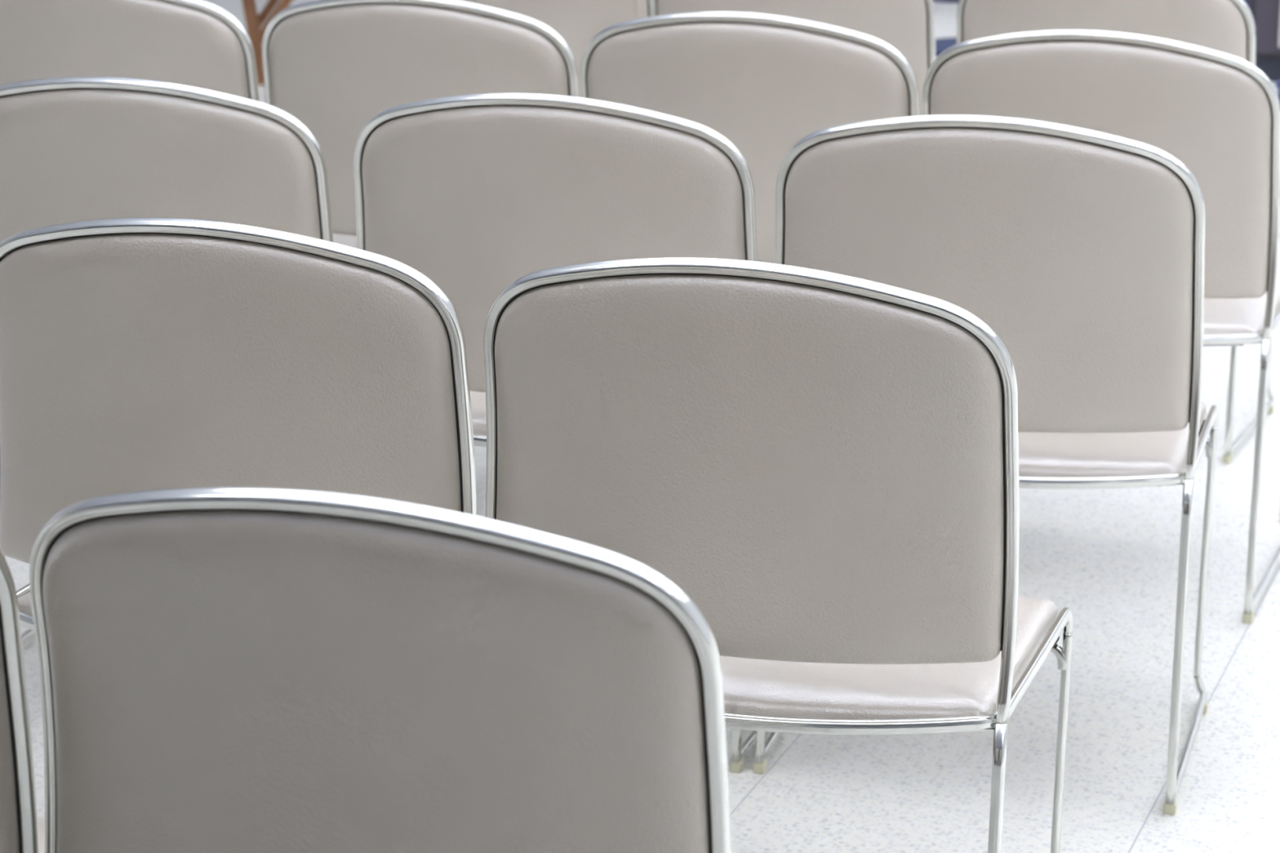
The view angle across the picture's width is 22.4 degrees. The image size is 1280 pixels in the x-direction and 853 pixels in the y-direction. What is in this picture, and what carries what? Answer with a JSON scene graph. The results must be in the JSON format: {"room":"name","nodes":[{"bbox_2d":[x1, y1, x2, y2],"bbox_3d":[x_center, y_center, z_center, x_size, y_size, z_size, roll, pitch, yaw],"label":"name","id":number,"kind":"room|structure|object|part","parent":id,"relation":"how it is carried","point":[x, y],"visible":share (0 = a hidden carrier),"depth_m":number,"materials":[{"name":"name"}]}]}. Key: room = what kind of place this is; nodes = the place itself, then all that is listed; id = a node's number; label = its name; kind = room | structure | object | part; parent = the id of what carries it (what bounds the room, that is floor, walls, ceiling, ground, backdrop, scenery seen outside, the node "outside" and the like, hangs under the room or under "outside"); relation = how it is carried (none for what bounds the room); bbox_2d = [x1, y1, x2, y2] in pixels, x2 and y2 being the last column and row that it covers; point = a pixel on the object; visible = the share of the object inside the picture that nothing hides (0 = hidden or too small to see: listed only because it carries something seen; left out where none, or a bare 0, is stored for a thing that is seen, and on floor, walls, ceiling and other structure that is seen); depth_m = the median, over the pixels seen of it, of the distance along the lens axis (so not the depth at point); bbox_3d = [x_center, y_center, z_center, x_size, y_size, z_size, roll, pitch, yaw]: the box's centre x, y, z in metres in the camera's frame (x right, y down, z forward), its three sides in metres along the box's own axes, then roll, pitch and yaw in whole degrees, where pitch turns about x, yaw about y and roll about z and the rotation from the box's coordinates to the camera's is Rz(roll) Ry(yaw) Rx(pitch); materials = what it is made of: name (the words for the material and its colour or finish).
{"room":"assembly chamber","nodes":[
{"label":"assembly chamber","id":0,"kind":"room"},
{"bbox_2d":[4,0,1279,852],"bbox_3d":[-0.035,0.308,4.469,11.200,0.100,14.030,5,15,18],"label":"floor","id":1,"kind":"structure","parent":0,"point":[1109,557],"depth_m":4.04,"materials":[{"name":"tile"}]},
{"bbox_2d":[0,551,44,852],"bbox_3d":[-0.668,0.362,2.412,0.508,0.806,0.460,1,14,1],"label":"chair","id":2,"kind":"object","parent":1,"relation":"on","point":[21,829],"visible":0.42,"depth_m":2.22,"materials":[{"name":"silver metal"}]},
{"bbox_3d":[-0.668,0.192,2.194,0.476,0.347,0.101,1,14,1],"label":"backrest","id":3,"kind":"part","parent":2,"relation":"part of","materials":[{"name":"beige plastic"}]},
{"bbox_3d":[-0.668,0.364,2.421,0.463,0.029,0.444,1,14,1],"label":"seat","id":4,"kind":"part","parent":2,"relation":"part of","materials":[{"name":"beige leather"}]},
{"bbox_2d":[0,0,259,101],"bbox_3d":[-0.768,-0.314,5.038,0.508,0.806,0.460,4,15,15],"label":"chair","id":5,"kind":"object","parent":1,"relation":"on","point":[198,43],"visible":0.16,"depth_m":4.76,"materials":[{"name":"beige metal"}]},
{"bbox_3d":[-0.810,-0.464,4.834,0.500,0.414,0.087,4,15,15],"label":"frame","id":6,"kind":"part","parent":5,"relation":"part of","materials":[{"name":"silver metal"}]},
{"bbox_2d":[0,76,333,645],"bbox_3d":[-0.581,-0.068,4.091,0.508,0.806,0.460,4,15,12],"label":"chair","id":7,"kind":"object","parent":1,"relation":"on","point":[73,148],"visible":0.3,"depth_m":3.82,"materials":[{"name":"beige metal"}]},
{"bbox_3d":[-0.616,-0.239,3.876,0.476,0.347,0.101,4,15,12],"label":"backrest","id":8,"kind":"part","parent":7,"relation":"part of","materials":[{"name":"beige leather"}]},
{"bbox_3d":[-0.615,-0.218,3.885,0.500,0.414,0.087,4,15,12],"label":"frame","id":9,"kind":"part","parent":7,"relation":"part of","materials":[{"name":"silver metal"}]},
{"bbox_2d":[0,217,476,631],"bbox_3d":[-0.354,0.155,3.231,0.508,0.806,0.460,5,15,16],"label":"chair","id":10,"kind":"object","parent":1,"relation":"on","point":[137,353],"visible":0.45,"depth_m":2.98,"materials":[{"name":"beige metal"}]},
{"bbox_3d":[-0.574,0.145,3.339,0.010,0.033,0.359,5,15,16],"label":"seat rail","id":11,"kind":"part","parent":10,"relation":"part of","materials":[{"name":"silver metal"}]},
{"bbox_3d":[-0.352,0.157,3.240,0.463,0.029,0.444,5,15,16],"label":"seat","id":12,"kind":"part","parent":10,"relation":"part of","materials":[{"name":"beige leather"}]},
{"bbox_2d":[242,0,292,84],"bbox_3d":[-1.045,-1.442,9.323,0.387,0.868,0.445,-1,15,-7],"label":"folding chair","id":13,"kind":"object","parent":1,"relation":"on","point":[254,21],"visible":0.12,"depth_m":9.19,"materials":[{"name":"brown wood"}]},
{"bbox_3d":[-1.137,-1.390,9.105,0.153,0.863,0.022,-1,15,-7],"label":"leg","id":14,"kind":"part","parent":13,"relation":"part of","materials":[{"name":"brown wood"}]},
{"bbox_3d":[-1.183,-1.489,9.490,0.153,0.863,0.022,-1,15,-7],"label":"leg","id":15,"kind":"part","parent":13,"relation":"part of","materials":[{"name":"brown wood"}]},
{"bbox_3d":[-1.060,-1.297,9.579,0.332,0.459,0.020,-1,15,-7],"label":"leg","id":16,"kind":"part","parent":13,"relation":"part of","materials":[{"name":"brown wood"}]},
{"bbox_3d":[-1.014,-1.198,9.195,0.332,0.459,0.020,-1,15,-7],"label":"leg","id":17,"kind":"part","parent":13,"relation":"part of","materials":[{"name":"brown wood"}]},
{"bbox_2d":[29,486,730,852],"bbox_3d":[-0.138,0.386,2.340,0.508,0.806,0.460,5,15,18],"label":"chair","id":18,"kind":"object","parent":1,"relation":"on","point":[223,669],"visible":1,"depth_m":2.08,"materials":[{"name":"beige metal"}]},
{"bbox_2d":[262,0,579,248],"bbox_3d":[-0.280,-0.274,4.904,0.508,0.806,0.460,5,15,17],"label":"chair","id":19,"kind":"object","parent":1,"relation":"on","point":[333,66],"visible":0.29,"depth_m":4.64,"materials":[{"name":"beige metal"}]},
{"bbox_3d":[-0.278,-0.272,4.912,0.463,0.029,0.444,5,15,17],"label":"seat","id":20,"kind":"part","parent":19,"relation":"part of","materials":[{"name":"beige leather"}]},
{"bbox_3d":[-0.329,-0.425,4.702,0.500,0.414,0.087,5,15,17],"label":"frame","id":21,"kind":"part","parent":19,"relation":"part of","materials":[{"name":"silver metal"}]},
{"bbox_2d":[353,92,757,773],"bbox_3d":[-0.067,-0.039,3.996,0.508,0.806,0.460,5,15,15],"label":"chair","id":22,"kind":"object","parent":1,"relation":"on","point":[477,194],"visible":0.39,"depth_m":3.73,"materials":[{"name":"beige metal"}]},
{"bbox_3d":[-0.065,-0.037,4.005,0.463,0.029,0.444,5,15,15],"label":"seat","id":23,"kind":"part","parent":22,"relation":"part of","materials":[{"name":"beige leather"}]},
{"bbox_3d":[-0.111,-0.210,3.784,0.476,0.347,0.101,5,15,15],"label":"backrest","id":24,"kind":"part","parent":22,"relation":"part of","materials":[{"name":"beige leather"}]},
{"bbox_3d":[-0.111,-0.190,3.792,0.500,0.414,0.087,5,15,15],"label":"frame","id":25,"kind":"part","parent":22,"relation":"part of","materials":[{"name":"silver metal"}]},
{"bbox_3d":[0.120,0.211,3.831,0.011,0.382,0.045,4,15,13],"label":"leg","id":26,"kind":"part","parent":22,"relation":"part of","materials":[{"name":"silver metal"}]},
{"bbox_2d":[461,0,651,97],"bbox_3d":[-0.172,-0.524,5.881,0.508,0.806,0.460,5,15,15],"label":"chair","id":27,"kind":"object","parent":1,"relation":"on","point":[577,22],"visible":0.04,"depth_m":5.61,"materials":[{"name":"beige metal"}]},
{"bbox_3d":[-0.216,-0.675,5.678,0.500,0.414,0.087,5,15,15],"label":"frame","id":28,"kind":"part","parent":27,"relation":"part of","materials":[{"name":"silver metal"}]},
{"bbox_2d":[579,11,919,262],"bbox_3d":[0.189,-0.228,4.744,0.508,0.806,0.460,5,15,16],"label":"chair","id":29,"kind":"object","parent":1,"relation":"on","point":[765,83],"visible":0.45,"depth_m":4.47,"materials":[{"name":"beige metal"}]},
{"bbox_3d":[0.143,-0.379,4.540,0.500,0.414,0.087,5,15,16],"label":"frame","id":30,"kind":"part","parent":29,"relation":"part of","materials":[{"name":"silver metal"}]},
{"bbox_2d":[483,257,1073,852],"bbox_3d":[0.133,0.199,3.078,0.508,0.806,0.460,5,15,16],"label":"chair","id":31,"kind":"object","parent":1,"relation":"on","point":[824,464],"visible":0.8,"depth_m":2.84,"materials":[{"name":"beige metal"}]},
{"bbox_3d":[0.085,0.027,2.866,0.476,0.347,0.101,5,15,16],"label":"backrest","id":32,"kind":"part","parent":31,"relation":"part of","materials":[{"name":"beige leather"}]},
{"bbox_3d":[0.135,0.201,3.086,0.463,0.029,0.444,5,15,16],"label":"seat","id":33,"kind":"part","parent":31,"relation":"part of","materials":[{"name":"beige leather"}]},
{"bbox_3d":[0.315,0.450,2.908,0.011,0.382,0.045,4,15,14],"label":"leg","id":34,"kind":"part","parent":31,"relation":"part of","materials":[{"name":"silver metal"}]},
{"bbox_3d":[0.374,0.229,3.049,0.010,0.033,0.359,5,15,16],"label":"seat rail","id":35,"kind":"part","parent":31,"relation":"part of","materials":[{"name":"silver metal"}]},
{"bbox_3d":[0.421,0.362,3.252,0.013,0.327,0.018,5,15,16],"label":"leg","id":36,"kind":"part","parent":31,"relation":"part of","materials":[{"name":"silver metal"}]},
{"bbox_2d":[651,0,936,115],"bbox_3d":[0.293,-0.462,5.657,0.508,0.806,0.460,5,15,15],"label":"chair","id":37,"kind":"object","parent":1,"relation":"on","point":[908,26],"visible":0.07,"depth_m":5.38,"materials":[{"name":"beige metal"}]},
{"bbox_3d":[0.249,-0.612,5.453,0.500,0.414,0.087,5,15,15],"label":"frame","id":38,"kind":"part","parent":37,"relation":"part of","materials":[{"name":"silver metal"}]},
{"bbox_2d":[935,36,956,57],"bbox_3d":[0.962,-1.150,9.904,0.300,0.040,0.300,-8,17,-30],"label":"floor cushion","id":39,"kind":"object","parent":1,"relation":"on","point":[941,44],"visible":0.02,"depth_m":9.91,"materials":[{"name":"blue fabric"}]},
{"bbox_2d":[752,114,1217,815],"bbox_3d":[0.427,-0.002,3.874,0.508,0.806,0.460,4,15,14],"label":"chair","id":40,"kind":"object","parent":1,"relation":"on","point":[1082,250],"visible":0.7,"depth_m":3.63,"materials":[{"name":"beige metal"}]},
{"bbox_3d":[0.149,0.212,3.830,0.011,0.382,0.045,5,15,16],"label":"leg","id":41,"kind":"part","parent":40,"relation":"part of","materials":[{"name":"silver metal"}]},
{"bbox_3d":[0.387,-0.174,3.660,0.476,0.347,0.101,4,15,14],"label":"backrest","id":42,"kind":"part","parent":40,"relation":"part of","materials":[{"name":"beige leather"}]},
{"bbox_3d":[0.387,-0.153,3.669,0.500,0.414,0.087,4,15,14],"label":"frame","id":43,"kind":"part","parent":40,"relation":"part of","materials":[{"name":"silver metal"}]},
{"bbox_3d":[0.429,0.000,3.882,0.463,0.029,0.444,4,15,14],"label":"seat","id":44,"kind":"part","parent":40,"relation":"part of","materials":[{"name":"beige leather"}]},
{"bbox_3d":[0.619,0.247,3.712,0.011,0.382,0.045,4,15,12],"label":"leg","id":45,"kind":"part","parent":40,"relation":"part of","materials":[{"name":"silver metal"}]},
{"bbox_3d":[0.710,0.158,4.060,0.013,0.327,0.018,4,15,14],"label":"leg","id":46,"kind":"part","parent":40,"relation":"part of","materials":[{"name":"silver metal"}]},
{"bbox_3d":[0.670,0.025,3.855,0.010,0.033,0.359,4,15,14],"label":"seat rail","id":47,"kind":"part","parent":40,"relation":"part of","materials":[{"name":"silver metal"}]},
{"bbox_2d":[922,29,1279,623],"bbox_3d":[0.665,-0.184,4.590,0.508,0.806,0.460,5,15,18],"label":"chair","id":48,"kind":"object","parent":1,"relation":"on","point":[1217,113],"visible":0.41,"depth_m":4.33,"materials":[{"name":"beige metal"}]},
{"bbox_3d":[0.614,-0.356,4.380,0.476,0.347,0.101,5,15,18],"label":"backrest","id":49,"kind":"part","parent":48,"relation":"part of","materials":[{"name":"beige leather"}]},
{"bbox_3d":[0.615,-0.335,4.388,0.500,0.414,0.087,5,15,18],"label":"frame","id":50,"kind":"part","parent":48,"relation":"part of","materials":[{"name":"silver metal"}]},
{"bbox_3d":[0.668,-0.182,4.598,0.463,0.029,0.444,5,15,18],"label":"seat","id":51,"kind":"part","parent":48,"relation":"part of","materials":[{"name":"beige leather"}]},
{"bbox_3d":[0.843,0.068,4.416,0.011,0.382,0.045,5,15,15],"label":"leg","id":52,"kind":"part","parent":48,"relation":"part of","materials":[{"name":"silver metal"}]},
{"bbox_3d":[0.905,-0.153,4.556,0.010,0.033,0.359,5,15,18],"label":"seat rail","id":53,"kind":"part","parent":48,"relation":"part of","materials":[{"name":"silver metal"}]},
{"bbox_2d":[956,0,1279,463],"bbox_3d":[0.797,-0.396,5.423,0.508,0.806,0.460,6,15,20],"label":"chair","id":54,"kind":"object","parent":1,"relation":"on","point":[1227,26],"visible":0.16,"depth_m":5.15,"materials":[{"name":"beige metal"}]},
{"bbox_3d":[0.739,-0.569,5.215,0.476,0.347,0.101,6,15,20],"label":"backrest","id":55,"kind":"part","parent":54,"relation":"part of","materials":[{"name":"beige plastic"}]},
{"bbox_3d":[0.740,-0.548,5.223,0.500,0.414,0.087,6,15,20],"label":"frame","id":56,"kind":"part","parent":54,"relation":"part of","materials":[{"name":"silver metal"}]},
{"bbox_3d":[0.965,-0.142,5.242,0.011,0.382,0.045,5,15,18],"label":"leg","id":57,"kind":"part","parent":54,"relation":"part of","materials":[{"name":"silver metal"}]},
{"bbox_3d":[1.093,-0.229,5.579,0.013,0.327,0.018,6,15,20],"label":"leg","id":58,"kind":"part","parent":54,"relation":"part of","materials":[{"name":"silver metal"}]},
{"bbox_2d":[1249,0,1279,81],"bbox_3d":[2.185,-1.475,9.469,0.700,0.910,0.513,5,15,18],"label":"base cabinet","id":59,"kind":"object","parent":1,"relation":"on","point":[1265,13],"visible":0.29,"depth_m":9.42,"materials":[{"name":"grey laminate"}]},
{"bbox_3d":[1.953,-1.470,9.302,0.331,0.810,0.018,5,15,18],"label":"door","id":60,"kind":"part","parent":59,"relation":"part of","materials":[{"name":"grey laminate"}]},
{"bbox_2d":[1278,24,1279,47],"bbox_3d":[1.997,-1.387,9.261,0.300,0.620,0.012,5,15,18],"label":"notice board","id":61,"kind":"object","parent":59,"relation":"attached to","point":[1279,24],"visible":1,"depth_m":9.38,"materials":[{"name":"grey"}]},
{"bbox_2d":[1275,80,1279,101],"bbox_3d":[2.001,-0.929,9.014,0.414,0.075,0.314,5,15,18],"label":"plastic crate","id":62,"kind":"object","parent":1,"relation":"on","point":[1277,84],"visible":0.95,"depth_m":8.93,"materials":[{"name":"blue"}]},
{"bbox_3d":[2.276,-2.906,10.543,11.200,3.150,0.100,5,15,18],"label":"wall","id":63,"kind":"structure","parent":0,"visible":0},
{"bbox_2d":[933,0,1250,8],"bbox_3d":[2.241,-1.415,10.868,11.200,0.100,0.018,5,15,18],"label":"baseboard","id":64,"kind":"structure","parent":63,"relation":"attached to","point":[1247,2],"depth_m":11.25,"materials":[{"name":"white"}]}
]}

